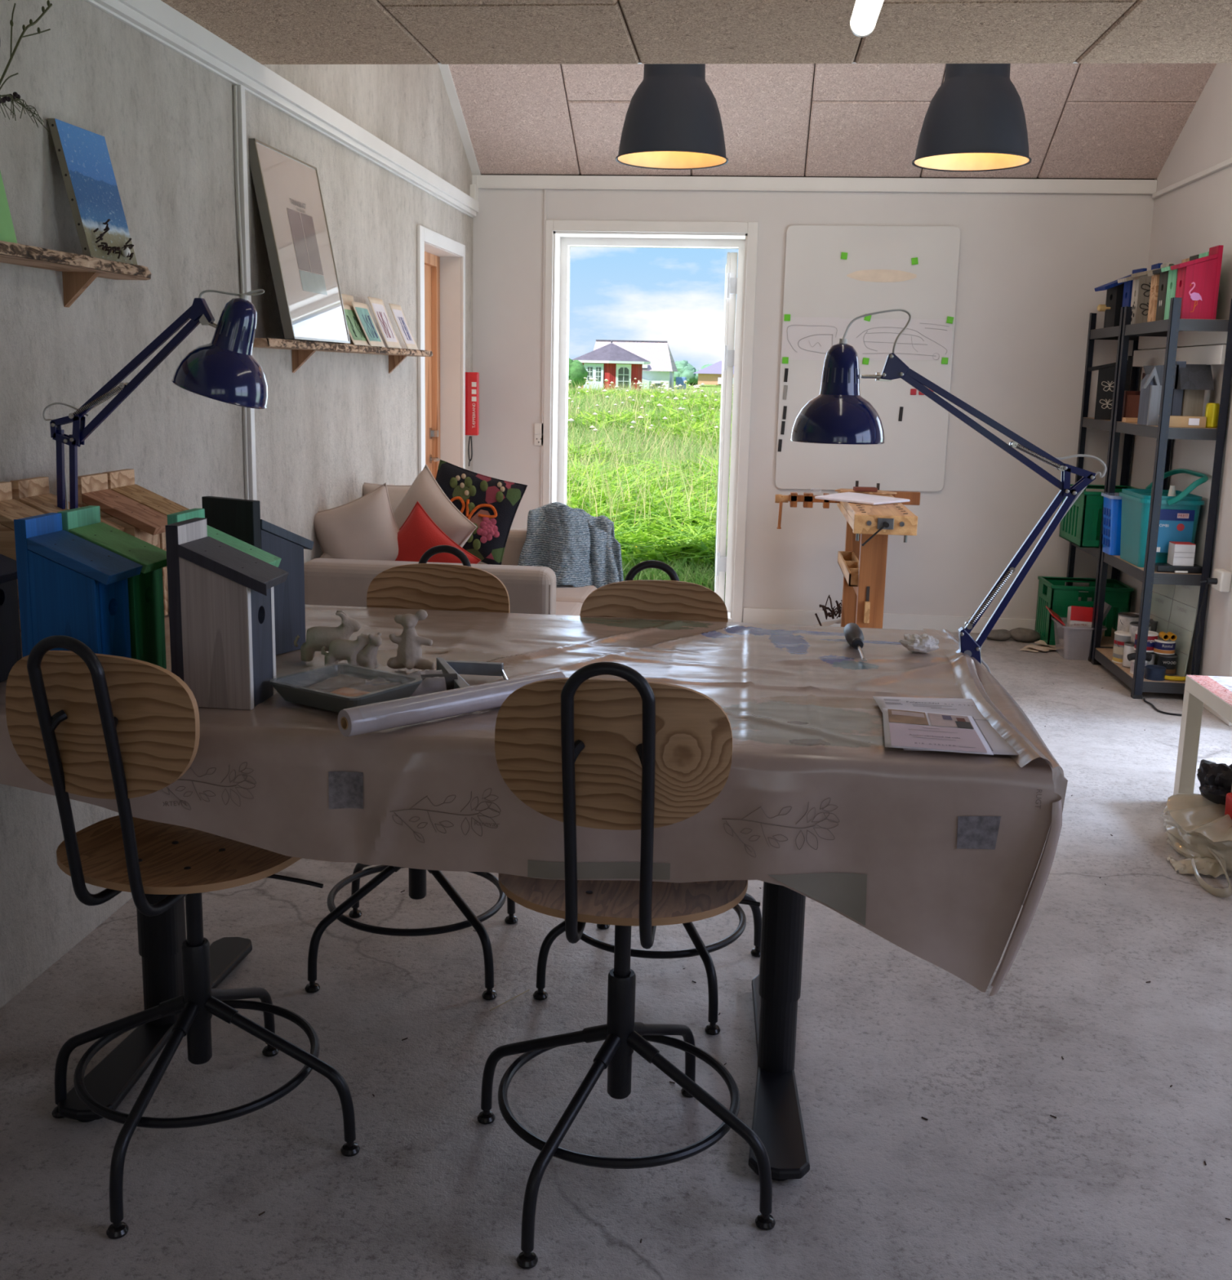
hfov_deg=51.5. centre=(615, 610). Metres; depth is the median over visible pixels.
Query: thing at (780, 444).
strip
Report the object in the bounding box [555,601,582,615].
seat cushion
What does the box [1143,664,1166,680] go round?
paint can
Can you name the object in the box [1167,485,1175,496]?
spray bottle
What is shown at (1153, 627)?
paint can
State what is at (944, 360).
magnet
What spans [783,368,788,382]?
strip
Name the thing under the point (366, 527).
throw cushion
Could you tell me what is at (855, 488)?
block
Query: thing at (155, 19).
trim
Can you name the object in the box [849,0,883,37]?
tube light
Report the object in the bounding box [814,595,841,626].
cable
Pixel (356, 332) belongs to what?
picture
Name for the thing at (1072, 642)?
storage box
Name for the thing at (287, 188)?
framed poster
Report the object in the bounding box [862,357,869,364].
magnet
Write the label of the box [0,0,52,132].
dried branches
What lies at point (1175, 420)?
cardboard box
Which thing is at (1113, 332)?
shelving unit
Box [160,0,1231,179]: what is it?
ceiling
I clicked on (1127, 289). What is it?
birdhouse
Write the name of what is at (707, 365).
tree
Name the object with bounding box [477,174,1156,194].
trim
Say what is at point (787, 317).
magnet
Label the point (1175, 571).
marker
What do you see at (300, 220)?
photo
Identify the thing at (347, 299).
card
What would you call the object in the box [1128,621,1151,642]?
paint can
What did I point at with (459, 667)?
frame
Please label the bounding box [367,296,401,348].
card
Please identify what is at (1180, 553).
carton
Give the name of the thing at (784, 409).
strip
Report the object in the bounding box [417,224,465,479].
door
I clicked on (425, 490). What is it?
throw cushion
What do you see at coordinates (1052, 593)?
plastic crate
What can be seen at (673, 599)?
swivel chair
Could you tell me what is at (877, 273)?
whiteboard
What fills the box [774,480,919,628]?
workbench
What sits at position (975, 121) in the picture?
pendant lamp
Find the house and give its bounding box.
[572,340,650,390]
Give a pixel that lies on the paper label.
(1192, 421)
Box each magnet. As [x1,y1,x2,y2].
[782,356,788,363]
[783,314,790,320]
[840,252,847,259]
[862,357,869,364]
[863,313,871,321]
[910,388,916,395]
[911,257,918,265]
[941,357,948,364]
[946,315,953,324]
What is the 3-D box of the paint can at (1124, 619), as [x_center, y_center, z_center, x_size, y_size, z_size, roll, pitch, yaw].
[2.532,0.066,6.305,0.112,0.106,0.108,2,11,6]
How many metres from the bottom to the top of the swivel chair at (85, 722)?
1.009 m
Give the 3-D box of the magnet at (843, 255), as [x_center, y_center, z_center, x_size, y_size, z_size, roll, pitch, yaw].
[1.252,-1.948,7.004,0.037,0.039,0.012,2,11,6]
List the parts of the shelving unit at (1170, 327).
post, post, post, post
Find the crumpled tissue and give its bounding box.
[898,633,938,653]
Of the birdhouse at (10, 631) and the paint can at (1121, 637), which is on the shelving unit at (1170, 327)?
the paint can at (1121, 637)
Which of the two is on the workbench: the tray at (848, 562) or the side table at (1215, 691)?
the tray at (848, 562)
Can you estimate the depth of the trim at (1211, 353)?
6.04 m
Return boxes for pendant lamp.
[615,63,728,169]
[911,63,1031,171]
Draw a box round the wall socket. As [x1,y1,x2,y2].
[1200,568,1231,592]
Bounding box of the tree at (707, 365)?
[701,364,718,385]
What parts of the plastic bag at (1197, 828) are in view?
handle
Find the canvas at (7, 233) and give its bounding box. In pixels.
[0,171,17,243]
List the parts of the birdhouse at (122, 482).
panel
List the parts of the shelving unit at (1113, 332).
post, post, post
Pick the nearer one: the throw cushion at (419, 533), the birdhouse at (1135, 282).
the throw cushion at (419, 533)
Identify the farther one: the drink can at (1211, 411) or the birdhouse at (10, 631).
the drink can at (1211, 411)
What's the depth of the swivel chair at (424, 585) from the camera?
3.20 m
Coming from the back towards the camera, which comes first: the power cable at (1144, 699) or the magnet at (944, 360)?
the magnet at (944, 360)
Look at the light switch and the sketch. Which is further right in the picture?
the sketch
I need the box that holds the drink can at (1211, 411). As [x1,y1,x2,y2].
[1204,403,1219,427]
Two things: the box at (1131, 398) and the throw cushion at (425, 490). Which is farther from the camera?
the box at (1131, 398)
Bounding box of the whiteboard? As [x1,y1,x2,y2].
[774,225,960,491]
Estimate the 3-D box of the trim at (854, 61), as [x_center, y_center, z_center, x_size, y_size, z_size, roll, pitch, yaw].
[0.695,-1.785,3.792,3.696,0.296,0.017,2,11,6]
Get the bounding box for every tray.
[269,663,422,712]
[837,551,858,586]
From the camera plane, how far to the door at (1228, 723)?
5.44 m
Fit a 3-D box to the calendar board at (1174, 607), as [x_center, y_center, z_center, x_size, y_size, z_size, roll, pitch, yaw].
[2.655,0.052,6.126,0.042,0.440,0.488,1,11,-1]
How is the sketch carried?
attached to the whiteboard
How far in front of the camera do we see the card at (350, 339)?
4.80 m
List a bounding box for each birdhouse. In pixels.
[0,481,44,649]
[0,553,22,682]
[9,476,124,531]
[13,512,142,657]
[57,505,166,668]
[77,472,167,547]
[102,468,189,615]
[164,517,288,710]
[167,507,281,567]
[201,496,314,654]
[1087,355,1133,419]
[1093,267,1146,328]
[1117,262,1162,306]
[1125,262,1172,324]
[1130,263,1174,323]
[1137,364,1178,425]
[1146,257,1189,321]
[1152,253,1199,320]
[1160,251,1208,319]
[1170,244,1223,319]
[1176,364,1214,416]
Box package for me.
[1224,792,1231,819]
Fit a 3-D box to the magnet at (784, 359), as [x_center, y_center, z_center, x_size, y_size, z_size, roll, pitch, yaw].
[0.947,-1.401,7.137,0.034,0.036,0.012,2,11,6]
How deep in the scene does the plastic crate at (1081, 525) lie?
6.59 m
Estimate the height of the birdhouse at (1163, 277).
0.300 m
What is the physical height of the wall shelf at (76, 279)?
0.107 m
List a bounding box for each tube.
[1158,631,1169,640]
[1166,631,1177,640]
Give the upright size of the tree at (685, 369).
3.266 m
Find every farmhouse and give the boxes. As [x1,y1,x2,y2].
[593,339,677,389]
[693,360,733,385]
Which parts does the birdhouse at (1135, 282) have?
panel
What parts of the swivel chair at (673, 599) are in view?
leg, frame, backrest, leg, leg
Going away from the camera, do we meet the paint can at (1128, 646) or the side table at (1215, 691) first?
the side table at (1215, 691)
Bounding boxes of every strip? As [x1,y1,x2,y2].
[777,439,782,451]
[780,421,785,434]
[782,405,786,419]
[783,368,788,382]
[897,406,903,421]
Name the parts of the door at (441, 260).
frame, handle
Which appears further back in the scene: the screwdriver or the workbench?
the workbench
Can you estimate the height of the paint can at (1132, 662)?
0.071 m
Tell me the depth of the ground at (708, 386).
132.45 m
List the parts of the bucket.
carrying handle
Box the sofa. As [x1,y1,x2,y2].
[303,527,596,615]
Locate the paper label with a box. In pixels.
[1188,417,1199,425]
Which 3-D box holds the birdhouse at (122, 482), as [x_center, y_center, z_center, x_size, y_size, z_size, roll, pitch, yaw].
[-1.087,-0.163,3.016,0.188,0.330,0.122,2,11,6]
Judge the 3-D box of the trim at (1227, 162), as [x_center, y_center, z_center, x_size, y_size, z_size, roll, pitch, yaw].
[2.370,-1.366,2.223,0.020,0.025,9.338,2,11,6]
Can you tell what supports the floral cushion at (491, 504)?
on the sofa
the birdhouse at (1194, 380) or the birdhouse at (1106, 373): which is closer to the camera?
the birdhouse at (1194, 380)
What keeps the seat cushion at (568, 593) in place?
on the sofa
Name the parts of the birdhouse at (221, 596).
panel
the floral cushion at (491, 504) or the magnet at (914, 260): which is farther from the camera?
the magnet at (914, 260)
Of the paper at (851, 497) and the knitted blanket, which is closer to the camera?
the knitted blanket
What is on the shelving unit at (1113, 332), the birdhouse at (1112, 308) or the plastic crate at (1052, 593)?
the birdhouse at (1112, 308)
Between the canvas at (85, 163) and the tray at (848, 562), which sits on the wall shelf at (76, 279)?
the canvas at (85, 163)
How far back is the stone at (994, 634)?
7.09 m
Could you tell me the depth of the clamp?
5.86 m
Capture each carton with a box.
[1066,605,1093,625]
[1167,541,1195,566]
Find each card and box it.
[341,293,354,306]
[342,297,353,344]
[342,303,370,346]
[351,301,385,346]
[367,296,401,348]
[388,303,418,350]
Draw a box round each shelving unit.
[1066,306,1166,662]
[1090,297,1231,698]
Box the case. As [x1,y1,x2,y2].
[1154,562,1202,573]
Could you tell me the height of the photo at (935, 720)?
0.001 m
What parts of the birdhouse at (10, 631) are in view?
panel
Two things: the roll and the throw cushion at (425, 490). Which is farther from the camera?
the throw cushion at (425, 490)
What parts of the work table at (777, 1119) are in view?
leg, leg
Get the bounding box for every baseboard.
[742,607,1035,633]
[1185,672,1224,721]
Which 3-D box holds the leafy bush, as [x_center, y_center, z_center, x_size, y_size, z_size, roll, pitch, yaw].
[-2.258,-11.284,61.729,1.847,2.294,1.650,2,11,6]
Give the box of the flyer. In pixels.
[882,707,993,755]
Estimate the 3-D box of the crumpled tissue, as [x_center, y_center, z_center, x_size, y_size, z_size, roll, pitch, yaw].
[0.658,0.068,2.769,0.087,0.040,0.060,2,11,6]
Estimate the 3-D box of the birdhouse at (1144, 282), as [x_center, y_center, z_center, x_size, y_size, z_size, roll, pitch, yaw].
[2.587,-1.528,6.175,0.185,0.280,0.121,7,12,27]
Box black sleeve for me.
[1126,653,1151,661]
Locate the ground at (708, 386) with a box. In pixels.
[643,381,733,392]
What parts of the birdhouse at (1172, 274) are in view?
panel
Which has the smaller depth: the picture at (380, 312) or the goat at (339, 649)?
the goat at (339, 649)
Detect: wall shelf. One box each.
[0,240,151,307]
[253,337,432,373]
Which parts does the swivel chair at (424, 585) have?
leg, leg, backrest, frame, leg, leg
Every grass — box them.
[566,387,733,576]
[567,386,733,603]
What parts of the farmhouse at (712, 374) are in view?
garage door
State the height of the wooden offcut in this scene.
0.008 m
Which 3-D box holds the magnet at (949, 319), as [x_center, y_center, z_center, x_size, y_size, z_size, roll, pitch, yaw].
[1.833,-1.597,7.006,0.039,0.040,0.012,2,11,6]
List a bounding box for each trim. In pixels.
[84,0,478,217]
[234,84,257,500]
[436,56,1105,64]
[438,64,480,174]
[471,174,478,201]
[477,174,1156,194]
[540,189,546,506]
[1132,330,1227,366]
[1151,157,1231,198]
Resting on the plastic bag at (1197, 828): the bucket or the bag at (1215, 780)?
the bag at (1215, 780)
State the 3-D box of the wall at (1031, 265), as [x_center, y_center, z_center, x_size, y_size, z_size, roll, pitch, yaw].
[1.025,-1.171,7.353,3.696,2.490,0.300,2,11,6]
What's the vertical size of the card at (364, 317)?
0.167 m
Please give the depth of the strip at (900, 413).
7.12 m
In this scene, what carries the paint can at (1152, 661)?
on the shelving unit at (1170, 327)
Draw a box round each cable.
[233,85,248,499]
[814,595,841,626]
[1142,697,1182,715]
[1193,577,1208,675]
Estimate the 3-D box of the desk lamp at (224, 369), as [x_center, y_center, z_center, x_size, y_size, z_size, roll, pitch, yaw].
[-0.974,-0.289,2.710,0.492,0.771,0.194,2,11,6]
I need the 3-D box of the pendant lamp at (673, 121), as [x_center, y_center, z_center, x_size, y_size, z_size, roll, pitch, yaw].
[0.247,-2.432,5.251,0.472,1.109,0.472,2,11,6]
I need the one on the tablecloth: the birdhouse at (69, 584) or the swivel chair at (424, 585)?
the birdhouse at (69, 584)
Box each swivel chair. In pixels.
[5,635,359,1239]
[304,545,517,999]
[476,661,775,1268]
[533,560,761,1035]
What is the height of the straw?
0.002 m
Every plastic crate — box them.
[1034,576,1133,646]
[1058,484,1138,547]
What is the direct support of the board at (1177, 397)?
on the shelving unit at (1170, 327)
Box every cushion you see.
[314,482,399,560]
[362,482,411,512]
[393,464,477,547]
[395,501,481,564]
[435,459,527,564]
[555,584,596,603]
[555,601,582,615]
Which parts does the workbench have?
post, post, vise handle, vise plate, guide rod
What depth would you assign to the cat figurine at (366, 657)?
2.48 m
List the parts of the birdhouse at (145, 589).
panel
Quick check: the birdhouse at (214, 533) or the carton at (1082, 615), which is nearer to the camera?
the birdhouse at (214, 533)
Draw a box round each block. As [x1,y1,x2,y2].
[853,486,877,491]
[1121,417,1137,422]
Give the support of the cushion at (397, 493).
on the sofa
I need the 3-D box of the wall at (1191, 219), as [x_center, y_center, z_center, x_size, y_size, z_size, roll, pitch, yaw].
[2.466,-1.138,2.419,0.150,4.300,9.660,2,11,6]
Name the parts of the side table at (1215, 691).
leg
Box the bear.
[386,609,435,670]
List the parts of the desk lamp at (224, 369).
cord, arm, arm, swivel stem, lamp shade, cord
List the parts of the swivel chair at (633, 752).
leg, leg, frame, backrest, seat post, seat, leg, leg, lever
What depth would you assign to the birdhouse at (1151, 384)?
5.82 m
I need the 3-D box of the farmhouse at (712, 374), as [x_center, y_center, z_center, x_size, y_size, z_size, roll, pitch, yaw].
[15.176,-28.194,150.127,11.900,3.250,8.000,2,11,6]
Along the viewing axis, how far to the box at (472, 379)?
7.16 m
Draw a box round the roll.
[337,671,565,737]
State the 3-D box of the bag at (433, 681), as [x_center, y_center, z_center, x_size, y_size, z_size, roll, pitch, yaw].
[-0.374,0.128,2.329,0.166,0.036,0.107,-2,11,-16]
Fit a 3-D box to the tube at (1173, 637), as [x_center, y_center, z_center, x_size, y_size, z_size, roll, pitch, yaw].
[2.601,0.118,5.980,0.031,0.031,0.060,2,11,6]
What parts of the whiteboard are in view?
magnetic strip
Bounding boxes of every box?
[465,372,479,466]
[1045,605,1106,660]
[1121,391,1140,420]
[1168,415,1206,427]
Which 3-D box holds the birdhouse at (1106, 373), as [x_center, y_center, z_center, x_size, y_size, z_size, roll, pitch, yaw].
[2.554,-1.159,6.625,0.209,0.325,0.124,6,12,23]
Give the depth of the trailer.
118.15 m
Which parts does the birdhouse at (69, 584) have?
panel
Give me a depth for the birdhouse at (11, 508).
2.59 m
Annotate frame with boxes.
[435,657,507,688]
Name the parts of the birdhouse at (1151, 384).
gable trim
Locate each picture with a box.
[343,308,367,341]
[355,306,381,342]
[371,302,397,342]
[392,309,414,344]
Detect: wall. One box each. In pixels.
[0,0,473,1008]
[472,188,1154,622]
[1119,62,1231,676]
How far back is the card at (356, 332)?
4.84 m
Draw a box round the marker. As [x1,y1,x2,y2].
[1174,570,1187,573]
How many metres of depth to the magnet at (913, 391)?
7.09 m
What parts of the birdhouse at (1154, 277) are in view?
panel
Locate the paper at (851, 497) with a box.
[814,492,910,505]
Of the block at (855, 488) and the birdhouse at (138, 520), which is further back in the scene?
the block at (855, 488)
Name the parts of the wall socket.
plate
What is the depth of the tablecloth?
2.08 m
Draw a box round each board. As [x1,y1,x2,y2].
[1149,583,1199,676]
[1170,360,1186,415]
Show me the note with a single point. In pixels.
(997, 744)
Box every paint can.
[1111,630,1131,663]
[1116,612,1139,632]
[1121,641,1134,668]
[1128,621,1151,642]
[1129,659,1148,675]
[1133,630,1158,652]
[1134,649,1155,665]
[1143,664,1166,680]
[1149,618,1157,631]
[1153,637,1176,654]
[1156,653,1177,675]
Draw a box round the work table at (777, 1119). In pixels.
[57,881,809,1181]
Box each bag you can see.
[364,669,457,696]
[1162,792,1231,897]
[1196,759,1231,804]
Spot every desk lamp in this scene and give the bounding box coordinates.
[42,288,268,509]
[790,308,1106,673]
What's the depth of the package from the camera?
3.89 m
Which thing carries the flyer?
on the note
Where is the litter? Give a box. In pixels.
[258,683,1230,1243]
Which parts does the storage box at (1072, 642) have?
red lid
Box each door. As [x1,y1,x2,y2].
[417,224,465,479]
[542,219,758,622]
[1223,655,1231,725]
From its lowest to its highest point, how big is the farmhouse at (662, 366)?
4.830 m
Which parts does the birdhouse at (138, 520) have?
panel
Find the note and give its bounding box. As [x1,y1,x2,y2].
[872,696,1018,755]
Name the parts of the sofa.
backrest, armrest, armrest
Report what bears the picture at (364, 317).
attached to the card at (364, 317)
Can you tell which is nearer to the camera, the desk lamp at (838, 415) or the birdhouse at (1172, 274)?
the desk lamp at (838, 415)
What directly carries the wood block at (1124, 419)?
on the shelving unit at (1170, 327)
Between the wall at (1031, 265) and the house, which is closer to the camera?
the wall at (1031, 265)
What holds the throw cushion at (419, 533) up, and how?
on the sofa
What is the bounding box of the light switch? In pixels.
[534,422,542,445]
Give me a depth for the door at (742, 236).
7.36 m
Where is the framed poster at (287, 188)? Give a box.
[248,137,350,343]
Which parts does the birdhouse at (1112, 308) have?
perch knob, panel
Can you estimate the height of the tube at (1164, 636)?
0.031 m
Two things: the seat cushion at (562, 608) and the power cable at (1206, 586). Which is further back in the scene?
the power cable at (1206, 586)
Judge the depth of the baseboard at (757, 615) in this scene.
7.35 m
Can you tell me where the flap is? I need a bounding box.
[1102,601,1111,621]
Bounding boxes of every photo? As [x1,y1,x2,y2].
[286,207,323,275]
[887,708,928,724]
[927,712,973,728]
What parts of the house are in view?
door pane, double door, door pane, pane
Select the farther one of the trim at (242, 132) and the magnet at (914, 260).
the magnet at (914, 260)
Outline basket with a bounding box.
[1101,492,1121,555]
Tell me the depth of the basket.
6.30 m
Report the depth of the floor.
2.54 m
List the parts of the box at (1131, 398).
frame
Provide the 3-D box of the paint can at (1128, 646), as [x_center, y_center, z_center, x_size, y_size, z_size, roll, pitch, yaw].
[2.476,0.211,6.135,0.075,0.116,0.074,2,11,6]
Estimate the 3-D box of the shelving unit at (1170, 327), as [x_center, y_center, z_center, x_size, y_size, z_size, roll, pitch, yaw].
[2.576,-0.541,6.058,0.282,1.795,0.749,2,11,6]
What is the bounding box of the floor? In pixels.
[0,631,1231,1279]
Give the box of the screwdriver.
[843,622,866,661]
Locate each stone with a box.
[986,629,1011,640]
[1009,627,1040,642]
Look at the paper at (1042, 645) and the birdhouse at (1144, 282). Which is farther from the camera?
the paper at (1042, 645)
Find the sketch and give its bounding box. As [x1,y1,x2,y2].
[781,316,953,359]
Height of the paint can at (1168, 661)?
0.096 m
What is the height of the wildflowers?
0.721 m
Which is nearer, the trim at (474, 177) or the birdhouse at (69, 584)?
the birdhouse at (69, 584)
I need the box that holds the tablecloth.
[0,604,1067,995]
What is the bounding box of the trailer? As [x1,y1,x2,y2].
[675,377,686,389]
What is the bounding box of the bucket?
[1119,468,1208,567]
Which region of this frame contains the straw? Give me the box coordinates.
[489,989,528,1010]
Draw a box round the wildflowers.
[567,377,733,439]
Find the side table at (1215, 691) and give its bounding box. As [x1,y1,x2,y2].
[1173,675,1231,795]
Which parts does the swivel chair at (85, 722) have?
backrest, frame, leg, leg, seat, seat post, leg, leg, lever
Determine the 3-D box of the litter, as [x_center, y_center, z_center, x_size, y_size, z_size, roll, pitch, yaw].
[0.687,0.691,4.116,2.980,0.004,5.061,2,11,6]
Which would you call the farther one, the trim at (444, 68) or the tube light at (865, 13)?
the trim at (444, 68)
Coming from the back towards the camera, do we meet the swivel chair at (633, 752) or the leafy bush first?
the leafy bush
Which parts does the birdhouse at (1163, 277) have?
panel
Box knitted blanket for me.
[517,502,623,588]
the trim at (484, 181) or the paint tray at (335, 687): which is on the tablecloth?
the paint tray at (335, 687)
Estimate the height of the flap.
0.153 m
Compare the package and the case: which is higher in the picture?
the case
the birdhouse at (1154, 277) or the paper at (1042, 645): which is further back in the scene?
the paper at (1042, 645)
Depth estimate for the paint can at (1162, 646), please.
5.96 m
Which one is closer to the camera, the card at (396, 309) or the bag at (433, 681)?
the bag at (433, 681)
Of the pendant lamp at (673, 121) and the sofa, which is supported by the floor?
the sofa
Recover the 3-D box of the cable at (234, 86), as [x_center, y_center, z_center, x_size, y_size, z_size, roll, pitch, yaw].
[-1.179,-0.513,4.077,0.012,2.200,0.022,2,11,6]
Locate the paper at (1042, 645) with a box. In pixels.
[1020,640,1056,652]
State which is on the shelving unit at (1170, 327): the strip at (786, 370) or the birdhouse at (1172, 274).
the birdhouse at (1172, 274)
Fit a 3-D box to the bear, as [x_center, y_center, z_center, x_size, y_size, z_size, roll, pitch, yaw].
[-0.398,0.056,2.496,0.094,0.119,0.054,6,12,24]
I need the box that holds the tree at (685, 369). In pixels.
[673,360,699,385]
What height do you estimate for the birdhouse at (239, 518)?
0.318 m
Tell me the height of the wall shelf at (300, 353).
0.107 m
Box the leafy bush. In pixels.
[568,358,587,388]
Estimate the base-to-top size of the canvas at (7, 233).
0.393 m
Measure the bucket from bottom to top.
0.442 m
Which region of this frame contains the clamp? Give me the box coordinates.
[1164,675,1185,680]
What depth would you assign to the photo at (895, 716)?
2.20 m
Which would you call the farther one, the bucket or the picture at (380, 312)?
the bucket
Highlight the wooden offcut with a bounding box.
[835,488,896,494]
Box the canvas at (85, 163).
[47,118,137,265]
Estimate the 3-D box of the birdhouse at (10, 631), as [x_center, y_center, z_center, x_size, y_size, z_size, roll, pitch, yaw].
[-1.176,-0.015,2.332,0.168,0.285,0.122,2,11,6]
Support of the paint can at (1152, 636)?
on the paint can at (1152, 661)
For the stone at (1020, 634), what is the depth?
7.07 m
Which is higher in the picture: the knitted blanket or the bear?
the knitted blanket
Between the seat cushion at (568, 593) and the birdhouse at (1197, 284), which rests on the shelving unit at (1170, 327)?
the birdhouse at (1197, 284)
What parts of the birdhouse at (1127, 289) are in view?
panel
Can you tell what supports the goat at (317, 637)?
on the tablecloth
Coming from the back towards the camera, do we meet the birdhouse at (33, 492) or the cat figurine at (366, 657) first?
the birdhouse at (33, 492)
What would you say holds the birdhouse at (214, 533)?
on the tablecloth
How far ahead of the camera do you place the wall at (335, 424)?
3.53 m
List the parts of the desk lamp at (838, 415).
lamp shade, swivel stem, cord, arm, arm, cord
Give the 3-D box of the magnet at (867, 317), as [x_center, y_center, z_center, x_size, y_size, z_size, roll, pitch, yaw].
[1.389,-1.620,7.050,0.040,0.042,0.012,2,11,6]
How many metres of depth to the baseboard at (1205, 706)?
5.63 m
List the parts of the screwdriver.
handle, blade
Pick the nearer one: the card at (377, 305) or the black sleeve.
the card at (377, 305)
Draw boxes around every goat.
[293,610,360,661]
[320,632,368,666]
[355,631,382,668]
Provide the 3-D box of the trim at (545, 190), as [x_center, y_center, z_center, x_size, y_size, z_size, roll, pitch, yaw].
[-0.419,-1.217,7.340,0.011,2.320,0.012,2,11,6]
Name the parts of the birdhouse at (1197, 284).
panel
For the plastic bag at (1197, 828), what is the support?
on the floor
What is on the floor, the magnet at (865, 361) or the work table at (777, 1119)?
the work table at (777, 1119)
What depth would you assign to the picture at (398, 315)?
5.49 m
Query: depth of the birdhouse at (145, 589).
2.37 m
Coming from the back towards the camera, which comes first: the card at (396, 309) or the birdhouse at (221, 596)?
the card at (396, 309)

